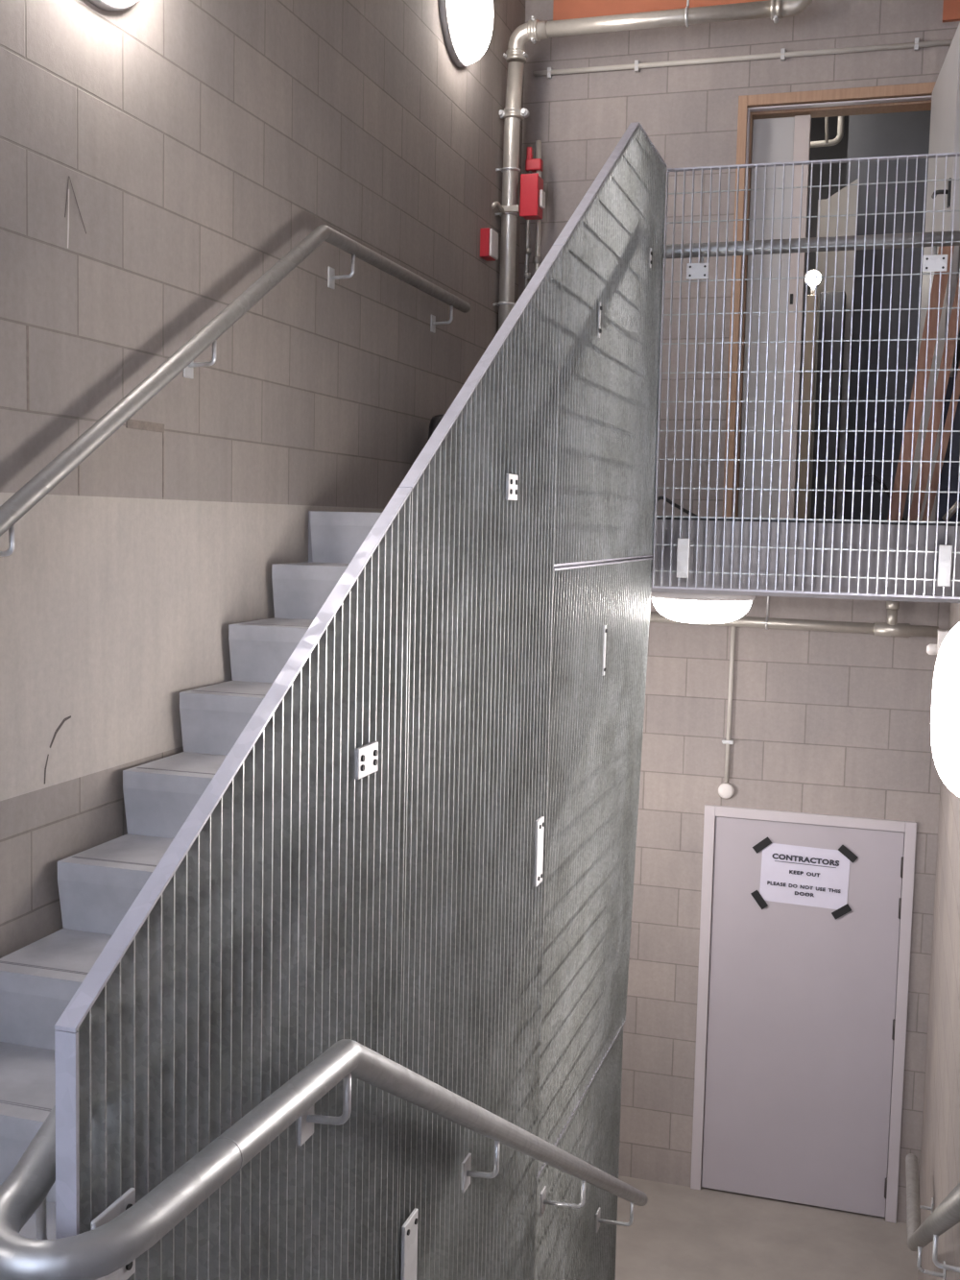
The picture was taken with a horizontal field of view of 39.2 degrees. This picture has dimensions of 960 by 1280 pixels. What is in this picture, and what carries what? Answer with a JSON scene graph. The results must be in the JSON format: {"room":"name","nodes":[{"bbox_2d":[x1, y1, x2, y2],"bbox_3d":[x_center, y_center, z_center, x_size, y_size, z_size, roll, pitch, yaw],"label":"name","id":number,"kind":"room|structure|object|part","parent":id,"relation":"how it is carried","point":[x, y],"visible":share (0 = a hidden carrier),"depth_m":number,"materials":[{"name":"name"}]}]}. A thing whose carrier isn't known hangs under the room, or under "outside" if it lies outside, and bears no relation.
{"room":"stairwell","nodes":[
{"label":"stairwell","id":0,"kind":"room"},
{"bbox_2d":[0,0,525,958],"bbox_3d":[-1.086,-0.145,3.389,0.204,6.956,8.230,3,5,17],"label":"wall","id":1,"kind":"structure","parent":0,"point":[158,158],"depth_m":3.80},
{"bbox_2d":[87,0,138,10],"bbox_3d":[-0.875,-1.788,3.247,0.135,0.482,0.482,3,5,17],"label":"wall lamp","id":2,"kind":"object","parent":1,"relation":"attached to","point":[108,5],"visible":1,"depth_m":3.32,"materials":[{"name":"white"}]},
{"bbox_2d":[107,0,137,4],"bbox_3d":[-0.861,-1.787,3.243,0.107,0.458,0.458,3,5,17],"label":"diffuser","id":3,"kind":"object","parent":2,"relation":"attached to","point":[109,2],"depth_m":3.32,"materials":[{"name":"white"}]},
{"bbox_2d":[0,224,470,556],"bbox_3d":[-0.809,-0.383,3.729,0.108,1.846,4.702,3,5,17],"label":"handrail","id":4,"kind":"object","parent":1,"relation":"attached to","point":[25,498],"visible":1,"depth_m":3.65,"materials":[{"name":"silver metal"}]},
{"bbox_3d":[-0.823,-0.774,3.796,0.006,0.070,0.050,3,5,17],"label":"bracket plate","id":5,"kind":"part","parent":4,"relation":"part of","materials":[{"name":"grey metal"}]},
{"bbox_3d":[-0.520,-1.264,4.702,0.006,0.070,0.050,3,5,17],"label":"bracket plate","id":6,"kind":"part","parent":4,"relation":"part of","materials":[{"name":"silver metal"}]},
{"bbox_3d":[-0.200,-1.346,5.731,0.006,0.070,0.050,3,5,17],"label":"bracket plate","id":7,"kind":"part","parent":4,"relation":"part of","materials":[{"name":"silver metal"}]},
{"bbox_2d":[438,0,493,68],"bbox_3d":[-0.037,-2.739,5.819,0.135,0.482,0.482,3,5,17],"label":"wall lamp","id":8,"kind":"object","parent":1,"relation":"attached to","point":[467,25],"visible":1,"depth_m":5.72,"materials":[{"name":"white plastic"}]},
{"bbox_2d":[480,227,498,261],"bbox_3d":[0.044,-1.866,6.354,0.058,0.130,0.112,3,5,17],"label":"fire alarm box","id":9,"kind":"object","parent":1,"relation":"attached to","point":[489,237],"visible":1,"depth_m":6.31,"materials":[{"name":"red plastic"}]},
{"bbox_2d":[491,0,812,330],"bbox_3d":[0.778,-1.933,6.335,1.494,2.730,0.178,3,5,17],"label":"riser pipe","id":10,"kind":"object","parent":1,"relation":"attached to","point":[535,30],"visible":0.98,"depth_m":6.44,"materials":[{"name":"silver metal"}]},
{"bbox_2d":[519,172,545,219],"bbox_3d":[0.258,-2.148,6.535,0.103,0.200,0.112,3,5,17],"label":"switch box","id":11,"kind":"object","parent":10,"relation":"attached to","point":[532,205],"visible":1,"depth_m":6.49,"materials":[{"name":"red plastic"}]},
{"bbox_2d":[518,0,959,1223],"bbox_3d":[1.243,-0.399,6.860,2.190,6.556,0.200,3,5,17],"label":"wall","id":12,"kind":"structure","parent":0,"point":[830,723],"depth_m":6.73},
{"bbox_2d":[308,510,959,603],"bbox_3d":[0.834,-0.357,5.536,2.190,0.265,2.570,3,5,17],"label":"landing slab","id":13,"kind":"object","parent":12,"relation":"attached to","point":[875,528],"visible":0.35,"depth_m":4.77,"materials":[{"name":"concrete"}]},
{"bbox_2d":[0,510,603,1239],"bbox_3d":[-0.496,0.656,3.292,1.007,1.951,2.670,3,5,17],"label":"flight","id":14,"kind":"object","parent":13,"relation":"attached to","point":[98,885],"visible":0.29,"depth_m":3.40,"materials":[{"name":"concrete"}]},
{"bbox_2d":[427,414,444,441],"bbox_3d":[-0.133,-0.715,5.605,0.244,0.448,0.423,3,5,17],"label":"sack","id":15,"kind":"object","parent":13,"relation":"on","point":[435,421],"visible":0.06,"depth_m":5.53,"materials":[{"name":"black plastic"}]},
{"bbox_2d":[523,140,543,290],"bbox_3d":[0.297,-1.542,6.731,0.185,1.860,0.056,3,5,23],"label":"pipe","id":16,"kind":"object","parent":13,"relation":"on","point":[532,164],"visible":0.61,"depth_m":6.69,"materials":[{"name":"red metal"}]},
{"bbox_2d":[654,495,698,516],"bbox_3d":[0.889,-0.598,6.112,0.237,0.109,0.030,2,5,3],"label":"cable","id":17,"kind":"object","parent":13,"relation":"on","point":[669,501],"visible":0.62,"depth_m":6.11,"materials":[{"name":"black plastic"}]},
{"bbox_2d":[651,591,755,623],"bbox_3d":[0.851,-0.129,5.166,0.402,0.125,0.402,3,5,17],"label":"ceiling lamp","id":18,"kind":"object","parent":13,"relation":"attached to","point":[690,608],"visible":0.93,"depth_m":5.01,"materials":[{"name":"white"}]},
{"bbox_2d":[649,596,939,637],"bbox_3d":[1.351,-0.175,6.582,1.700,0.258,0.068,3,5,17],"label":"pipe","id":19,"kind":"object","parent":13,"relation":"hanging from","point":[891,628],"visible":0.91,"depth_m":6.46,"materials":[{"name":"silver metal"}]},
{"bbox_2d":[652,152,959,599],"bbox_3d":[1.169,-0.898,4.667,1.084,1.471,0.123,3,5,17],"label":"balustrade panel","id":20,"kind":"object","parent":13,"relation":"attached to","point":[698,271],"visible":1,"depth_m":4.66,"materials":[{"name":"grey metal"}]},
{"bbox_3d":[0.723,-0.292,4.798,0.042,0.140,0.008,3,5,17],"label":"clip plate","id":21,"kind":"part","parent":20,"relation":"part of","materials":[{"name":"silver metal"}]},
{"bbox_3d":[0.761,-1.290,4.708,0.078,0.055,0.007,3,5,17],"label":"clip plate","id":22,"kind":"part","parent":20,"relation":"part of","materials":[{"name":"silver metal"}]},
{"bbox_2d":[663,230,959,263],"bbox_3d":[1.108,-1.334,4.612,1.179,0.130,0.224,3,5,17],"label":"handrail","id":23,"kind":"object","parent":20,"relation":"attached to","point":[937,235],"visible":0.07,"depth_m":4.66,"materials":[{"name":"silver metal"}]},
{"bbox_3d":[1.514,-1.253,4.477,0.078,0.055,0.007,3,5,17],"label":"clip plate","id":24,"kind":"part","parent":20,"relation":"part of","materials":[{"name":"silver metal"}]},
{"bbox_3d":[1.567,-0.250,4.538,0.042,0.140,0.008,3,5,17],"label":"clip plate","id":25,"kind":"part","parent":20,"relation":"part of","materials":[{"name":"silver metal"}]},
{"bbox_2d":[656,516,959,526],"bbox_3d":[1.153,-0.425,4.809,1.140,0.012,0.025,3,5,17],"label":"strip","id":26,"kind":"object","parent":13,"relation":"on","point":[658,518],"visible":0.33,"depth_m":4.78,"materials":[{"name":"grey metal"}]},
{"bbox_2d":[861,472,904,520],"bbox_3d":[1.714,-0.602,5.720,0.195,0.217,0.016,3,5,17],"label":"cable","id":27,"kind":"object","parent":13,"relation":"on","point":[876,477],"visible":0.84,"depth_m":5.71,"materials":[{"name":"black plastic"}]},
{"bbox_2d":[887,245,954,520],"bbox_3d":[1.739,-1.015,5.311,0.235,1.104,0.047,0,5,-17],"label":"plank","id":28,"kind":"object","parent":13,"relation":"on","point":[934,294],"visible":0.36,"depth_m":5.30,"materials":[{"name":"brown wood"}]},
{"bbox_2d":[909,277,959,521],"bbox_3d":[1.825,-1.028,5.305,0.243,1.133,0.038,0,5,-13],"label":"plank","id":29,"kind":"object","parent":13,"relation":"on","point":[952,331],"visible":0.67,"depth_m":5.30,"materials":[{"name":"brown wood"}]},
{"bbox_2d":[921,362,959,521],"bbox_3d":[1.856,-0.839,5.342,0.190,0.752,0.031,0,5,-14],"label":"plank","id":30,"kind":"object","parent":13,"relation":"on","point":[948,425],"visible":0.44,"depth_m":5.33,"materials":[{"name":"brown wood"}]},
{"bbox_2d":[937,377,959,522],"bbox_3d":[1.914,-0.760,5.456,0.091,0.600,0.040,3,5,17],"label":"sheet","id":31,"kind":"object","parent":13,"relation":"on","point":[955,445],"visible":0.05,"depth_m":5.44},
{"bbox_2d":[941,501,959,521],"bbox_3d":[1.810,-0.493,5.163,0.071,0.080,0.024,5,6,39],"label":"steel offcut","id":32,"kind":"object","parent":13,"relation":"on","point":[953,509],"visible":0.82,"depth_m":5.15,"materials":[{"name":"silver metal"}]},
{"bbox_2d":[718,626,735,798],"bbox_3d":[1.260,0.243,6.786,0.080,1.129,0.032,3,5,17],"label":"conduit","id":33,"kind":"object","parent":12,"relation":"attached to","point":[726,790],"visible":0.96,"depth_m":6.80,"materials":[{"name":"white plastic"}]},
{"bbox_2d":[533,37,952,79],"bbox_3d":[1.292,-2.823,6.528,2.128,0.052,0.028,3,5,17],"label":"conduit","id":34,"kind":"object","parent":12,"relation":"attached to","point":[916,45],"visible":1,"depth_m":6.52,"materials":[{"name":"silver metal"}]},
{"bbox_2d":[690,804,917,1222],"bbox_3d":[1.627,1.879,6.843,1.032,2.038,0.078,3,5,17],"label":"door","id":35,"kind":"structure","parent":12,"relation":"in","point":[798,1030],"depth_m":6.82,"materials":[{"name":"white paint"}]},
{"bbox_2d":[750,836,857,918],"bbox_3d":[1.623,1.194,6.756,0.516,0.389,0.009,3,5,17],"label":"paper notice","id":36,"kind":"object","parent":35,"relation":"attached to","point":[789,874],"visible":1,"depth_m":6.76,"materials":[{"name":"white paper"}]},
{"bbox_2d":[723,22,959,521],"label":"door","id":37,"kind":"structure","parent":12,"relation":"in","point":[772,127],"depth_m":6.62,"materials":[{"name":"white paint"}]},
{"bbox_3d":[1.877,-1.813,5.483,0.064,0.110,0.095,2,5,12],"label":"lever handle","id":38,"kind":"part","parent":37,"relation":"part of","materials":[{"name":"black plastic"}]},
{"bbox_2d":[615,1175,918,1279],"bbox_3d":[0.015,3.266,3.455,2.190,0.200,8.080,3,5,17],"label":"floor","id":39,"kind":"structure","parent":0,"point":[681,1232],"depth_m":6.55,"materials":[{"name":"grey concrete"}]},
{"bbox_2d":[534,1026,623,1279],"bbox_3d":[0.132,2.316,3.898,0.027,1.583,2.520,3,5,17],"label":"panel","id":40,"kind":"object","parent":39,"relation":"on","point":[568,1246],"visible":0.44,"depth_m":4.53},
{"bbox_2d":[537,557,653,1178],"bbox_3d":[0.358,0.619,4.250,0.077,1.729,1.464,3,5,17],"label":"panel","id":41,"kind":"object","parent":40,"relation":"on","point":[601,615],"visible":0.83,"depth_m":4.16,"materials":[{"name":"grey metal"}]},
{"bbox_3d":[0.380,0.031,4.118,0.008,0.155,0.010,3,5,17],"label":"clip plate","id":42,"kind":"part","parent":41,"relation":"part of","materials":[{"name":"silver metal"}]},
{"bbox_2d":[553,121,666,566],"bbox_3d":[0.416,-0.931,4.105,0.036,1.374,1.466,3,5,17],"label":"panel","id":43,"kind":"object","parent":41,"relation":"on","point":[613,241],"visible":0.96,"depth_m":4.04,"materials":[{"name":"grey metal"}]},
{"bbox_2d":[0,1038,648,1279],"bbox_3d":[0.038,0.458,3.088,0.201,3.459,3.570,3,5,17],"label":"handrail","id":44,"kind":"object","parent":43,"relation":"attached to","point":[96,1253],"visible":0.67,"depth_m":1.67,"materials":[{"name":"silver metal"}]},
{"bbox_3d":[-0.271,0.746,2.101,0.006,0.070,0.050,3,5,17],"label":"bracket plate","id":45,"kind":"part","parent":44,"relation":"part of","materials":[{"name":"silver metal"}]},
{"bbox_3d":[-0.030,1.170,2.954,0.006,0.070,0.050,3,5,17],"label":"bracket plate","id":46,"kind":"part","parent":44,"relation":"part of","materials":[{"name":"silver metal"}]},
{"bbox_3d":[0.181,1.620,3.885,0.006,0.070,0.050,3,5,17],"label":"bracket plate","id":47,"kind":"part","parent":44,"relation":"part of","materials":[{"name":"silver metal"}]},
{"bbox_3d":[0.412,2.026,4.701,0.006,0.070,0.050,3,5,17],"label":"bracket plate","id":48,"kind":"part","parent":44,"relation":"part of","materials":[{"name":"silver metal"}]},
{"bbox_3d":[0.338,-0.907,3.813,0.006,0.100,0.010,3,5,17],"label":"clip plate","id":49,"kind":"part","parent":43,"relation":"part of","materials":[{"name":"silver metal"}]},
{"bbox_3d":[0.571,-1.279,4.509,0.006,0.065,0.015,3,5,17],"label":"clip plate","id":50,"kind":"part","parent":43,"relation":"part of","materials":[{"name":"silver metal"}]},
{"bbox_2d":[794,115,849,518],"bbox_3d":[2.495,-2.142,9.134,4.000,2.730,0.200,3,5,17],"label":"wall","id":51,"kind":"structure","parent":0,"point":[839,151],"depth_m":9.01,"materials":[{"name":"grey paint"}]},
{"bbox_2d":[844,110,931,521],"bbox_3d":[2.518,-2.044,8.032,0.700,2.730,0.100,3,5,17],"label":"wall","id":52,"kind":"structure","parent":0,"point":[907,132],"depth_m":8.01,"materials":[{"name":"grey paint"}]},
{"bbox_2d":[885,840,904,1201],"bbox_3d":[1.716,1.248,6.979,1.500,3.276,0.050,3,5,17],"label":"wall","id":53,"kind":"structure","parent":0,"point":[904,840],"depth_m":6.88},
{"bbox_2d":[917,603,959,1279],"bbox_3d":[1.194,-0.032,2.688,0.200,6.956,8.230,3,5,17],"label":"wall","id":54,"kind":"structure","parent":0,"point":[940,1149],"depth_m":5.15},
{"bbox_2d":[905,1153,959,1279],"bbox_3d":[1.139,1.291,3.248,0.106,2.194,4.282,3,5,17],"label":"handrail","id":55,"kind":"object","parent":54,"relation":"attached to","point":[947,1215],"visible":1,"depth_m":3.96,"materials":[{"name":"silver metal"}]},
{"bbox_3d":[1.747,2.199,5.202,0.006,0.070,0.050,3,5,17],"label":"bracket plate","id":56,"kind":"part","parent":55,"relation":"part of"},
{"bbox_3d":[1.457,1.996,4.226,0.006,0.070,0.050,3,5,17],"label":"bracket plate","id":57,"kind":"part","parent":55,"relation":"part of","materials":[{"name":"silver metal"}]},
{"bbox_2d":[926,628,951,654],"bbox_3d":[1.814,0.012,5.266,0.125,0.099,0.100,3,5,17],"label":"detector","id":58,"kind":"object","parent":54,"relation":"attached to","point":[931,649],"visible":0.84,"depth_m":5.25,"materials":[{"name":"white plastic"}]},
{"bbox_2d":[931,622,959,796],"bbox_3d":[1.157,0.160,3.203,0.155,0.482,0.482,3,5,17],"label":"wall lamp","id":59,"kind":"object","parent":54,"relation":"attached to","point":[946,690],"visible":1,"depth_m":3.09,"materials":[{"name":"white"}]},
{"bbox_3d":[2.161,-3.480,7.832,4.000,0.150,2.670,3,5,17],"label":"ceiling","id":60,"kind":"structure","parent":0,"visible":0},
{"bbox_2d":[810,116,845,147],"bbox_3d":[1.710,-3.122,7.806,0.789,0.578,0.077,3,5,17],"label":"ceiling pipe","id":61,"kind":"object","parent":60,"relation":"attached to","point":[840,128],"visible":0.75,"depth_m":7.72,"materials":[{"name":"silver metal"}]},
{"bbox_3d":[2.096,-0.587,8.087,4.000,0.200,2.670,3,5,17],"label":"floor","id":62,"kind":"structure","parent":0,"visible":0},
{"bbox_2d":[797,294,818,518],"bbox_3d":[1.893,-1.324,7.796,0.065,1.310,0.070,3,5,17],"label":"timber post","id":63,"kind":"object","parent":62,"relation":"on","point":[810,303],"visible":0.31,"depth_m":7.76,"materials":[{"name":"beige paint"}]},
{"bbox_2d":[804,268,822,294],"bbox_3d":[1.912,-2.052,7.731,0.100,0.152,0.070,3,5,17],"label":"round lamp","id":64,"kind":"object","parent":63,"relation":"on","point":[811,282],"visible":0.77,"depth_m":7.72,"materials":[{"name":"white glass"}]},
{"bbox_2d":[805,269,821,286],"bbox_3d":[1.909,-2.076,7.715,0.086,0.086,0.040,3,5,17],"label":"diffuser","id":65,"kind":"object","parent":64,"relation":"attached to","point":[812,273],"depth_m":7.71,"materials":[{"name":"white glass"}]},
{"bbox_2d":[810,291,846,519],"bbox_3d":[2.037,-1.343,7.876,0.140,1.340,0.150,3,5,17],"label":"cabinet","id":66,"kind":"object","parent":62,"relation":"on","point":[838,303],"visible":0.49,"depth_m":7.80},
{"bbox_2d":[808,178,858,519],"bbox_3d":[2.074,-1.686,7.957,0.220,2.010,0.040,3,5,17],"label":"board","id":67,"kind":"object","parent":62,"relation":"on","point":[853,192],"visible":0.41,"depth_m":7.90,"materials":[{"name":"beige wood"}]},
{"bbox_3d":[-0.809,1.752,0.531,2.190,0.200,2.260,3,5,17],"label":"half landing slab","id":68,"kind":"object","parent":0,"visible":0},
{"bbox_2d":[54,487,411,1279],"bbox_3d":[-0.309,1.065,2.046,0.048,2.609,1.046,3,5,17],"label":"panel","id":69,"kind":"object","parent":68,"relation":"attached to","point":[266,936],"visible":0.85,"depth_m":2.00,"materials":[{"name":"grey metal"}]},
{"bbox_3d":[-0.423,0.702,1.554,0.006,0.105,0.085,3,5,17],"label":"clip plate","id":70,"kind":"part","parent":69,"relation":"part of","materials":[{"name":"white metal"}]},
{"bbox_3d":[-0.191,0.202,2.266,0.008,0.052,0.088,3,5,17],"label":"clip plate","id":71,"kind":"part","parent":69,"relation":"part of","materials":[{"name":"silver metal"}]},
{"bbox_2d":[396,244,562,1279],"bbox_3d":[0.007,0.664,3.027,0.038,3.249,1.068,3,5,17],"label":"panel","id":72,"kind":"object","parent":69,"relation":"attached to","point":[483,484],"visible":0.94,"depth_m":2.95,"materials":[{"name":"grey metal"}]},
{"bbox_3d":[-0.137,1.213,2.605,0.008,0.200,0.075,3,5,17],"label":"clip plate","id":73,"kind":"part","parent":72,"relation":"part of","materials":[{"name":"white metal"}]},
{"bbox_3d":[0.072,-0.345,3.033,0.008,0.058,0.075,3,5,17],"label":"clip plate","id":74,"kind":"part","parent":72,"relation":"part of","materials":[{"name":"white metal"}]},
{"bbox_3d":[0.150,0.539,3.432,0.008,0.170,0.060,3,5,17],"label":"clip plate","id":75,"kind":"part","parent":72,"relation":"part of","materials":[{"name":"silver metal"}]},
{"bbox_3d":[0.129,-3.453,2.741,2.190,0.200,7.830,3,5,17],"label":"ceiling","id":76,"kind":"structure","parent":0,"visible":0},
{"bbox_2d":[553,0,767,20],"bbox_3d":[0.897,-3.382,6.605,1.085,0.585,0.030,3,5,17],"label":"steel beam","id":77,"kind":"structure","parent":76,"relation":"attached to","point":[563,10],"depth_m":6.68,"materials":[{"name":"orange metal"}]},
{"bbox_2d":[942,0,959,22],"bbox_3d":[2.239,-3.239,6.199,0.170,0.740,0.030,3,5,17],"label":"steel beam","id":78,"kind":"structure","parent":76,"relation":"attached to","point":[951,9],"depth_m":6.23,"materials":[{"name":"orange metal"}]}
]}

